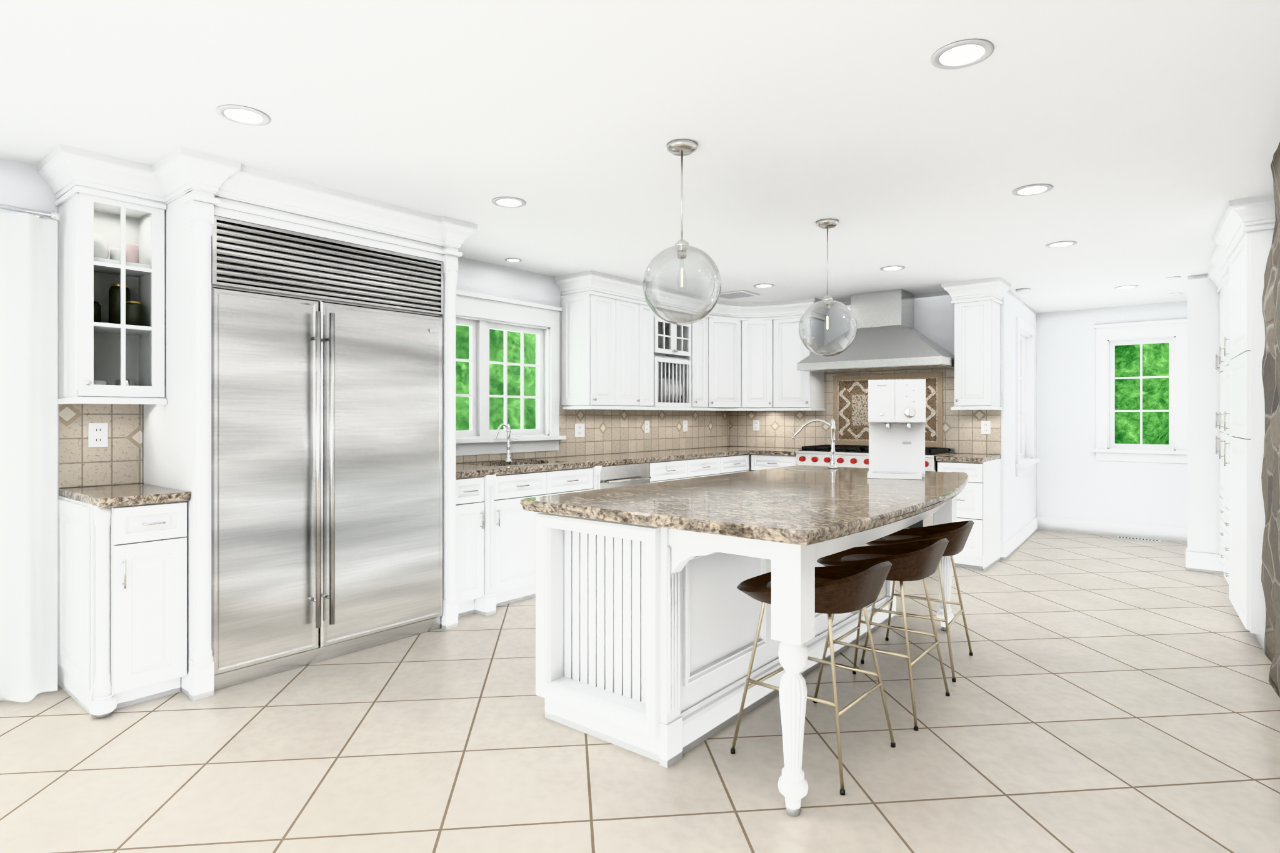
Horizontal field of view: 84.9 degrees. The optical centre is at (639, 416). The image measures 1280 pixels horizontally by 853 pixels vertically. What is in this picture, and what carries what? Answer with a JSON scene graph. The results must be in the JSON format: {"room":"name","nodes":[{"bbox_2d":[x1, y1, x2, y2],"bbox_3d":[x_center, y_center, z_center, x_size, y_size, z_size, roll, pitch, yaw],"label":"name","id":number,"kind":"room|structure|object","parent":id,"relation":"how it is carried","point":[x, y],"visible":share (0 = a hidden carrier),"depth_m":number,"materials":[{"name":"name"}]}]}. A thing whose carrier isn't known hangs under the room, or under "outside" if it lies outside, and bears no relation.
{"room":"kitchen","nodes":[
{"label":"kitchen","id":0,"kind":"room"},
{"bbox_2d":[57,498,89,689],"bbox_3d":[-2.492,0.761,3.075,0.480,0.758,0.012,0,0,39],"label":"panel","id":1,"kind":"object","parent":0,"point":[73,519],"depth_m":3.04,"materials":[{"name":"white wood"}]},
{"bbox_2d":[58,398,142,488],"bbox_3d":[-2.591,0.125,3.373,0.009,0.418,0.326,0,0,39],"label":"wall","id":2,"kind":"structure","parent":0,"point":[120,462],"depth_m":3.37,"materials":[{"name":"beige tile"}]},
{"bbox_2d":[88,423,108,447],"bbox_3d":[-2.596,0.091,3.353,0.007,0.113,0.075,0,0,39],"label":"outlet","id":3,"kind":"object","parent":2,"relation":"attached to","point":[97,434],"depth_m":3.35,"materials":[{"name":"white plastic"}]},
{"bbox_2d":[36,143,166,404],"bbox_3d":[-2.460,-0.598,3.216,0.409,1.085,0.408,0,0,39],"label":"molding","id":4,"kind":"structure","parent":0,"point":[69,170],"depth_m":3.11,"materials":[{"name":"white wood"}]},
{"bbox_2d":[58,496,186,718],"bbox_3d":[-2.348,0.810,3.166,0.645,0.880,0.344,0,0,39],"label":"base cabinet","id":5,"kind":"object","parent":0,"point":[138,553],"depth_m":2.98,"materials":[{"name":"white wood"}]},
{"bbox_2d":[58,483,190,508],"bbox_3d":[-2.342,0.355,3.172,0.648,0.040,0.326,0,0,39],"label":"countertop","id":6,"kind":"structure","parent":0,"point":[139,494],"depth_m":3.05,"materials":[{"name":"beige stone"}]},
{"bbox_2d":[0,158,723,685],"bbox_3d":[-1.673,0.055,4.639,0.150,2.390,8.620,0,0,39],"label":"wall","id":7,"kind":"structure","parent":0,"point":[21,185],"depth_m":5.04,"materials":[{"name":"paint"}]},
{"bbox_2d":[0,203,61,221],"bbox_3d":[-3.333,-0.900,2.349,0.139,0.060,2.170,0,0,39],"label":"curtain rod","id":8,"kind":"object","parent":7,"relation":"attached to","point":[53,215],"visible":0.9,"depth_m":3.08,"materials":[{"name":"silver metal"}]},
{"bbox_2d":[0,212,57,702],"bbox_3d":[-3.268,0.177,2.351,0.131,2.115,2.055,0,0,39],"label":"sheer curtain","id":9,"kind":"object","parent":8,"relation":"hanging from","point":[29,242],"visible":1,"depth_m":3.04,"materials":[{"name":"white fabric"}]},
{"bbox_2d":[58,192,164,398],"bbox_3d":[-2.458,-0.542,3.260,0.356,0.915,0.337,0,0,39],"label":"wall cabinet","id":10,"kind":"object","parent":7,"relation":"attached to","point":[111,252],"depth_m":3.26,"materials":[{"name":"paint"}]},
{"bbox_2d":[455,289,566,455],"bbox_3d":[-1.174,-0.305,5.200,0.222,1.170,1.540,0,0,39],"label":"window","id":11,"kind":"structure","parent":7,"relation":"in","point":[481,312],"depth_m":5.39,"materials":[{"name":"paint"}]},
{"bbox_2d":[455,406,729,463],"bbox_3d":[-0.306,0.125,6.205,0.009,0.418,4.143,0,0,39],"label":"backsplash","id":12,"kind":"structure","parent":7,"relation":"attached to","point":[607,431],"depth_m":6.47,"materials":[{"name":"beige tile"}]},
{"bbox_2d":[574,423,584,437],"bbox_3d":[-0.514,0.121,5.934,0.007,0.112,0.122,0,0,39],"label":"outlet","id":13,"kind":"object","parent":12,"relation":"attached to","point":[579,429],"depth_m":5.93,"materials":[{"name":"white plastic"}]},
{"bbox_2d":[644,420,649,433],"bbox_3d":[0.063,0.101,6.648,0.007,0.113,0.067,0,0,39],"label":"outlet","id":14,"kind":"object","parent":12,"relation":"attached to","point":[646,422],"depth_m":6.65,"materials":[{"name":"white plastic"}]},
{"bbox_2d":[683,420,687,431],"bbox_3d":[0.459,0.102,7.140,0.007,0.109,0.066,0,0,39],"label":"outlet","id":15,"kind":"object","parent":12,"relation":"attached to","point":[685,422],"depth_m":7.14,"materials":[{"name":"white plastic"}]},
{"bbox_2d":[561,294,708,407],"bbox_3d":[0.027,-0.542,6.339,0.356,0.915,1.700,0,0,39],"label":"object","id":16,"kind":"object","parent":7,"relation":"attached to","point":[638,357],"visible":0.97,"depth_m":6.12,"materials":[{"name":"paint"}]},
{"bbox_2d":[561,294,589,405],"bbox_3d":[-0.526,-0.542,5.683,0.312,0.907,0.012,0,0,39],"label":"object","id":17,"kind":"object","parent":16,"relation":"attached to","point":[575,312],"visible":1,"depth_m":5.68,"materials":[{"name":"paint"}]},
{"bbox_2d":[455,446,801,478],"bbox_3d":[0.133,0.452,5.857,1.128,0.234,4.153,0,0,39],"label":"countertop","id":18,"kind":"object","parent":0,"point":[477,469],"depth_m":5.48,"materials":[{"name":"brown stone"}]},
{"bbox_2d":[493,423,517,461],"bbox_3d":[-1.002,0.194,5.109,0.104,0.280,0.206,0,0,39],"label":"sink faucet","id":19,"kind":"object","parent":18,"relation":"on","point":[508,459],"visible":1,"depth_m":5.16,"materials":[{"name":"silver metal"}]},
{"bbox_2d":[0,0,1279,313],"bbox_3d":[0.984,-1.180,3.832,5.300,0.080,10.700,0,0,39],"label":"ceiling","id":20,"kind":"structure","parent":0,"point":[1144,119],"depth_m":2.72,"materials":[{"name":"paint"}]},
{"bbox_2d":[216,105,270,126],"bbox_3d":[-1.499,-1.136,2.649,0.180,0.004,0.180,0,0,39],"label":"recessed light","id":21,"kind":"object","parent":20,"relation":"in","point":[239,114],"visible":1,"depth_m":2.65,"materials":[{"name":"white"}]},
{"bbox_2d":[491,196,526,207],"bbox_3d":[-0.697,-1.136,3.723,0.180,0.004,0.180,0,0,39],"label":"recessed light","id":22,"kind":"object","parent":20,"relation":"in","point":[505,202],"visible":1,"depth_m":3.72,"materials":[{"name":"white"}]},
{"bbox_2d":[505,258,521,262],"bbox_3d":[-0.922,-1.136,5.100,0.120,0.004,0.120,0,0,39],"label":"recessed light","id":23,"kind":"object","parent":20,"relation":"in","point":[514,260],"visible":1,"depth_m":5.10,"materials":[{"name":"white"}]},
{"bbox_2d":[642,245,721,324],"bbox_3d":[0.176,-0.549,2.942,0.330,0.328,0.330,0,0,39],"label":"pendant light","id":24,"kind":"object","parent":20,"relation":"hanging from","point":[679,247],"visible":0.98,"depth_m":2.89,"materials":[{"name":"clear glass"}]},
{"bbox_2d":[666,138,697,286],"bbox_3d":[0.176,-0.842,2.942,0.130,0.594,0.130,0,0,39],"label":"pendant","id":25,"kind":"object","parent":20,"relation":"hanging from","point":[681,147],"depth_m":2.92,"materials":[{"name":"silver metal"}]},
{"bbox_2d":[710,290,759,299],"bbox_3d":[0.890,-1.131,6.542,0.350,0.014,0.300,0,0,39],"label":"ceiling vent","id":26,"kind":"object","parent":20,"relation":"attached to","point":[742,294],"depth_m":6.51,"materials":[{"name":"white metal"}]},
{"bbox_2d":[753,283,774,288],"bbox_3d":[1.080,-1.136,6.106,0.180,0.004,0.180,0,0,39],"label":"recessed light","id":27,"kind":"object","parent":20,"relation":"in","point":[761,285],"visible":1,"depth_m":6.11,"materials":[{"name":"white"}]},
{"bbox_2d":[816,218,838,329],"bbox_3d":[1.098,-0.825,4.100,0.130,0.630,0.130,0,0,39],"label":"pendant","id":28,"kind":"object","parent":20,"relation":"hanging from","point":[827,224],"depth_m":4.08,"materials":[{"name":"silver metal"}]},
{"bbox_2d":[798,300,856,356],"bbox_3d":[1.098,-0.514,4.100,0.330,0.328,0.330,0,0,39],"label":"pendant light","id":29,"kind":"object","parent":20,"relation":"hanging from","point":[846,307],"visible":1,"depth_m":4.05,"materials":[{"name":"clear glass"}]},
{"bbox_2d":[880,265,904,271],"bbox_3d":[1.942,-1.136,5.385,0.180,0.004,0.180,0,0,39],"label":"recessed light","id":30,"kind":"object","parent":20,"relation":"in","point":[893,267],"visible":1,"depth_m":5.38,"materials":[{"name":"white"}]},
{"bbox_2d":[930,38,993,69],"bbox_3d":[1.013,-1.136,2.203,0.180,0.004,0.180,0,0,39],"label":"recessed light","id":31,"kind":"object","parent":20,"relation":"in","point":[963,54],"visible":1,"depth_m":2.20,"materials":[{"name":"white"}]},
{"bbox_2d":[1015,288,1031,293],"bbox_3d":[3.445,-1.123,6.292,0.124,0.030,0.124,0,0,39],"label":"smoke detector","id":32,"kind":"object","parent":20,"relation":"attached to","point":[1026,290],"visible":1,"depth_m":6.25,"materials":[{"name":"white plastic"}]},
{"bbox_2d":[1011,183,1053,196],"bbox_3d":[1.974,-1.136,3.521,0.180,0.004,0.180,0,0,39],"label":"recessed light","id":33,"kind":"object","parent":20,"relation":"in","point":[1034,189],"visible":1,"depth_m":3.51,"materials":[{"name":"white"}]},
{"bbox_2d":[1045,241,1077,248],"bbox_3d":[2.790,-1.136,4.636,0.180,0.004,0.180,0,0,39],"label":"recessed light","id":34,"kind":"object","parent":20,"relation":"in","point":[1062,244],"visible":1,"depth_m":4.64,"materials":[{"name":"white"}]},
{"bbox_2d":[1113,285,1138,289],"bbox_3d":[4.290,-1.136,6.176,0.180,0.004,0.180,0,0,39],"label":"recessed light","id":35,"kind":"object","parent":20,"relation":"in","point":[1124,287],"visible":1,"depth_m":6.17,"materials":[{"name":"white"}]},
{"bbox_2d":[0,529,1279,852],"bbox_3d":[0.984,1.280,3.832,5.300,0.060,10.700,0,0,39],"label":"floor","id":36,"kind":"structure","parent":0,"point":[1112,695],"depth_m":2.63,"materials":[{"name":"tile"}]},
{"bbox_2d":[143,146,477,700],"bbox_3d":[-1.753,0.055,3.805,0.769,2.390,1.556,0,0,39],"label":"refrigerator surround","id":37,"kind":"object","parent":36,"relation":"on","point":[196,187],"visible":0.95,"depth_m":3.24,"materials":[{"name":"white wood"}]},
{"bbox_2d":[211,215,443,691],"bbox_3d":[-1.769,0.173,3.817,0.713,2.155,1.240,0,0,39],"label":"fridge","id":38,"kind":"object","parent":37,"relation":"in","point":[327,354],"depth_m":3.52,"materials":[{"name":"silver metal"}]},
{"bbox_2d":[455,454,751,616],"bbox_3d":[-0.055,0.810,6.008,0.645,0.880,4.153,0,0,39],"label":"base cabinet","id":39,"kind":"object","parent":36,"relation":"on","point":[495,537],"visible":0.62,"depth_m":4.55,"materials":[{"name":"white wood"}]},
{"bbox_2d":[600,462,651,489],"bbox_3d":[-0.315,0.811,5.630,0.638,0.878,0.604,0,0,39],"label":"dishwasher","id":40,"kind":"object","parent":36,"relation":"on","point":[624,475],"visible":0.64,"depth_m":5.44,"materials":[{"name":"metal"}]},
{"bbox_2d":[535,512,896,768],"bbox_3d":[0.563,0.816,3.621,0.702,0.869,2.416,0,0,39],"label":"kitchen island","id":41,"kind":"object","parent":36,"relation":"on","point":[635,655],"visible":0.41,"depth_m":2.77,"materials":[{"name":"white wood"}]},
{"bbox_2d":[520,465,968,545],"bbox_3d":[0.812,0.356,3.402,1.320,0.047,2.545,0,0,39],"label":"countertop","id":42,"kind":"structure","parent":41,"relation":"on","point":[802,505],"depth_m":2.75,"materials":[{"name":"beige stone"}]},
{"bbox_2d":[791,418,837,468],"bbox_3d":[1.128,0.174,4.522,0.283,0.320,0.105,0,0,23],"label":"island faucet","id":43,"kind":"object","parent":42,"relation":"on","point":[832,427],"visible":1,"depth_m":4.49,"materials":[{"name":"silver metal"}]},
{"bbox_2d":[867,379,925,479],"bbox_3d":[1.446,0.069,3.954,0.294,0.530,0.490,0,0,20],"label":"water dispenser","id":44,"kind":"object","parent":42,"relation":"on","point":[897,407],"visible":1,"depth_m":3.79,"materials":[{"name":"white plastic"}]},
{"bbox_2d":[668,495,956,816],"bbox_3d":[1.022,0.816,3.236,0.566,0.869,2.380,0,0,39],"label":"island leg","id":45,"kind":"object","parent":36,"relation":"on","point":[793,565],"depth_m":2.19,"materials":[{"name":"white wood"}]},
{"bbox_2d":[730,560,895,795],"bbox_3d":[0.651,0.885,2.623,0.512,0.730,0.512,0,0,39],"label":"stool","id":46,"kind":"object","parent":36,"relation":"on","point":[847,588],"visible":0.71,"depth_m":2.49,"materials":[{"name":"brown wood"}]},
{"bbox_2d":[795,444,955,528],"bbox_3d":[2.140,0.767,6.435,1.252,0.965,0.708,0,0,39],"label":"range","id":47,"kind":"object","parent":36,"relation":"on","point":[845,455],"visible":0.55,"depth_m":6.29,"materials":[{"name":"metal"}]},
{"bbox_2d":[751,454,1000,571],"bbox_3d":[2.113,0.810,6.513,2.128,0.880,0.645,0,0,39],"label":"base cabinet","id":48,"kind":"object","parent":36,"relation":"on","point":[979,502],"visible":0.48,"depth_m":5.73,"materials":[{"name":"white wood"}]},
{"bbox_2d":[813,538,949,731],"bbox_3d":[1.070,0.885,3.094,0.510,0.730,0.510,0,0,39],"label":"stool","id":49,"kind":"object","parent":36,"relation":"on","point":[916,560],"visible":0.76,"depth_m":3.00,"materials":[{"name":"brown wood"}]},
{"bbox_2d":[860,520,974,682],"bbox_3d":[1.429,0.885,3.602,0.515,0.730,0.515,0,0,39],"label":"stool","id":50,"kind":"object","parent":36,"relation":"on","point":[957,533],"visible":0.66,"depth_m":3.54,"materials":[{"name":"brown wood"}]},
{"bbox_2d":[1116,536,1161,542],"bbox_3d":[5.052,1.246,7.090,0.360,0.007,0.100,0,0,39],"label":"floor vent","id":51,"kind":"object","parent":36,"relation":"in","point":[1118,537],"visible":1,"depth_m":7.08,"materials":[{"name":"metal"}]},
{"bbox_2d":[1185,274,1223,573],"bbox_3d":[4.874,0.056,5.455,0.980,2.388,0.172,0,0,39],"label":"door casing","id":52,"kind":"structure","parent":36,"relation":"on","point":[1202,551],"depth_m":5.64,"materials":[{"name":"paint"}]},
{"bbox_2d":[1206,195,1275,651],"bbox_3d":[3.974,0.055,4.603,0.376,2.390,2.456,0,0,35],"label":"pantry","id":53,"kind":"object","parent":36,"relation":"on","point":[1243,235],"visible":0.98,"depth_m":3.82,"materials":[{"name":"paint"}]},
{"bbox_2d":[740,291,981,454],"bbox_3d":[2.119,0.055,7.021,2.760,2.390,0.150,0,0,39],"label":"wall","id":54,"kind":"structure","parent":0,"point":[934,312],"depth_m":6.48,"materials":[{"name":"paint"}]},
{"bbox_2d":[708,315,824,408],"bbox_3d":[1.149,-0.542,7.116,1.126,0.915,0.917,0,0,39],"label":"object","id":55,"kind":"object","parent":54,"relation":"attached to","point":[752,364],"visible":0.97,"depth_m":7.04,"materials":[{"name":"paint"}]},
{"bbox_2d":[555,270,1010,410],"bbox_3d":[1.254,-0.598,5.887,2.834,1.085,2.699,0,0,39],"label":"molding","id":56,"kind":"structure","parent":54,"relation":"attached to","point":[592,282],"depth_m":6.06,"materials":[{"name":"paint"}]},
{"bbox_2d":[729,369,1001,454],"bbox_3d":[2.069,-0.045,6.951,2.746,0.759,0.021,0,0,39],"label":"backsplash","id":57,"kind":"structure","parent":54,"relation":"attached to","point":[845,395],"depth_m":6.90,"materials":[{"name":"tile"}]},
{"bbox_2d":[753,420,759,430],"bbox_3d":[1.263,0.098,7.598,0.069,0.109,0.007,0,0,39],"label":"outlet","id":58,"kind":"object","parent":57,"relation":"attached to","point":[755,422],"depth_m":7.60,"materials":[{"name":"white plastic"}]},
{"bbox_2d":[981,421,990,434],"bbox_3d":[3.045,0.102,6.160,0.071,0.111,0.007,0,0,39],"label":"outlet","id":59,"kind":"object","parent":57,"relation":"attached to","point":[985,427],"depth_m":6.16,"materials":[{"name":"white plastic"}]},
{"bbox_2d":[796,289,954,373],"bbox_3d":[2.193,-0.784,6.465,1.315,0.707,0.617,0,0,39],"label":"range hood","id":60,"kind":"object","parent":54,"relation":"attached to","point":[886,339],"visible":0.91,"depth_m":6.33,"materials":[{"name":"metal"}]},
{"bbox_2d":[954,300,1000,406],"bbox_3d":[2.913,-0.542,6.053,0.298,0.915,0.356,0,0,39],"label":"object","id":61,"kind":"object","parent":54,"relation":"attached to","point":[977,324],"visible":0.99,"depth_m":5.94,"materials":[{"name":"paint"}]},
{"bbox_2d":[935,453,1000,463],"bbox_3d":[2.800,0.355,5.956,0.358,0.040,0.648,0,0,39],"label":"countertop","id":62,"kind":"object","parent":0,"point":[977,458],"depth_m":5.78,"materials":[{"name":"brown stone"}]},
{"bbox_2d":[1000,289,1036,559],"bbox_3d":[3.779,0.055,7.046,0.150,2.390,2.282,0,0,36],"label":"wall","id":63,"kind":"structure","parent":0,"point":[1018,494],"depth_m":6.41,"materials":[{"name":"paint"}]},
{"bbox_2d":[1006,415,1008,428],"bbox_3d":[3.278,0.050,6.247,0.007,0.115,0.075,0,0,36],"label":"switch","id":64,"kind":"object","parent":63,"relation":"attached to","point":[1007,416],"visible":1,"depth_m":6.25,"materials":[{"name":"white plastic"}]},
{"bbox_2d":[1015,316,1039,476],"bbox_3d":[3.831,-0.182,7.056,0.222,1.505,1.130,0,0,36],"label":"window","id":65,"kind":"structure","parent":63,"relation":"in","point":[1025,459],"depth_m":7.39,"materials":[{"name":"paint"}]},
{"bbox_2d":[1036,301,1187,528],"bbox_3d":[5.254,0.055,7.164,2.540,2.390,0.150,0,0,39],"label":"wall","id":66,"kind":"structure","parent":0,"point":[1072,484],"depth_m":7.48,"materials":[{"name":"paint"}]},
{"bbox_2d":[1003,516,1187,559],"bbox_3d":[0.540,1.180,4.765,11.540,0.140,2.090,0,0,-25],"label":"baseboard","id":67,"kind":"structure","parent":66,"relation":"attached to","point":[1155,532],"depth_m":7.24,"materials":[{"name":"paint"}]},
{"bbox_2d":[1091,318,1187,463],"bbox_3d":[5.154,-0.247,7.199,0.830,1.425,0.222,0,0,39],"label":"window","id":68,"kind":"structure","parent":66,"relation":"in","point":[1174,332],"depth_m":7.16,"materials":[{"name":"paint"}]},
{"bbox_2d":[1165,276,1183,295],"bbox_3d":[4.685,-1.132,6.133,0.114,0.012,1.074,0,0,39],"label":"recessed light","id":69,"kind":"object","parent":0,"point":[1171,278],"depth_m":5.76,"materials":[{"name":"white"}]},
{"bbox_2d":[1261,141,1279,697],"bbox_3d":[1.460,0.055,0.953,0.640,2.390,6.516,0,0,39],"label":"stone wall","id":70,"kind":"structure","parent":0,"point":[1270,299],"depth_m":3.41,"materials":[{"name":"grey stone"}]},
{"label":"outside","id":71,"kind":"structure","parent":0,"visible":0},
{"bbox_2d":[1115,343,1168,444],"bbox_3d":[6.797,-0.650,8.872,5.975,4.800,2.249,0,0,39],"label":"window panes","id":72,"kind":"object","parent":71,"point":[1155,356],"visible":0.06,"depth_m":8.44,"materials":[{"name":"green glass"}]},
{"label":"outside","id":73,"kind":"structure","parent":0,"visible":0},
{"bbox_2d":[455,325,535,430],"bbox_3d":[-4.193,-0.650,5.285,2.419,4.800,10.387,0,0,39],"label":"window panes","id":74,"kind":"object","parent":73,"point":[496,337],"visible":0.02,"depth_m":7.10,"materials":[{"name":"green glass"}]}
]}

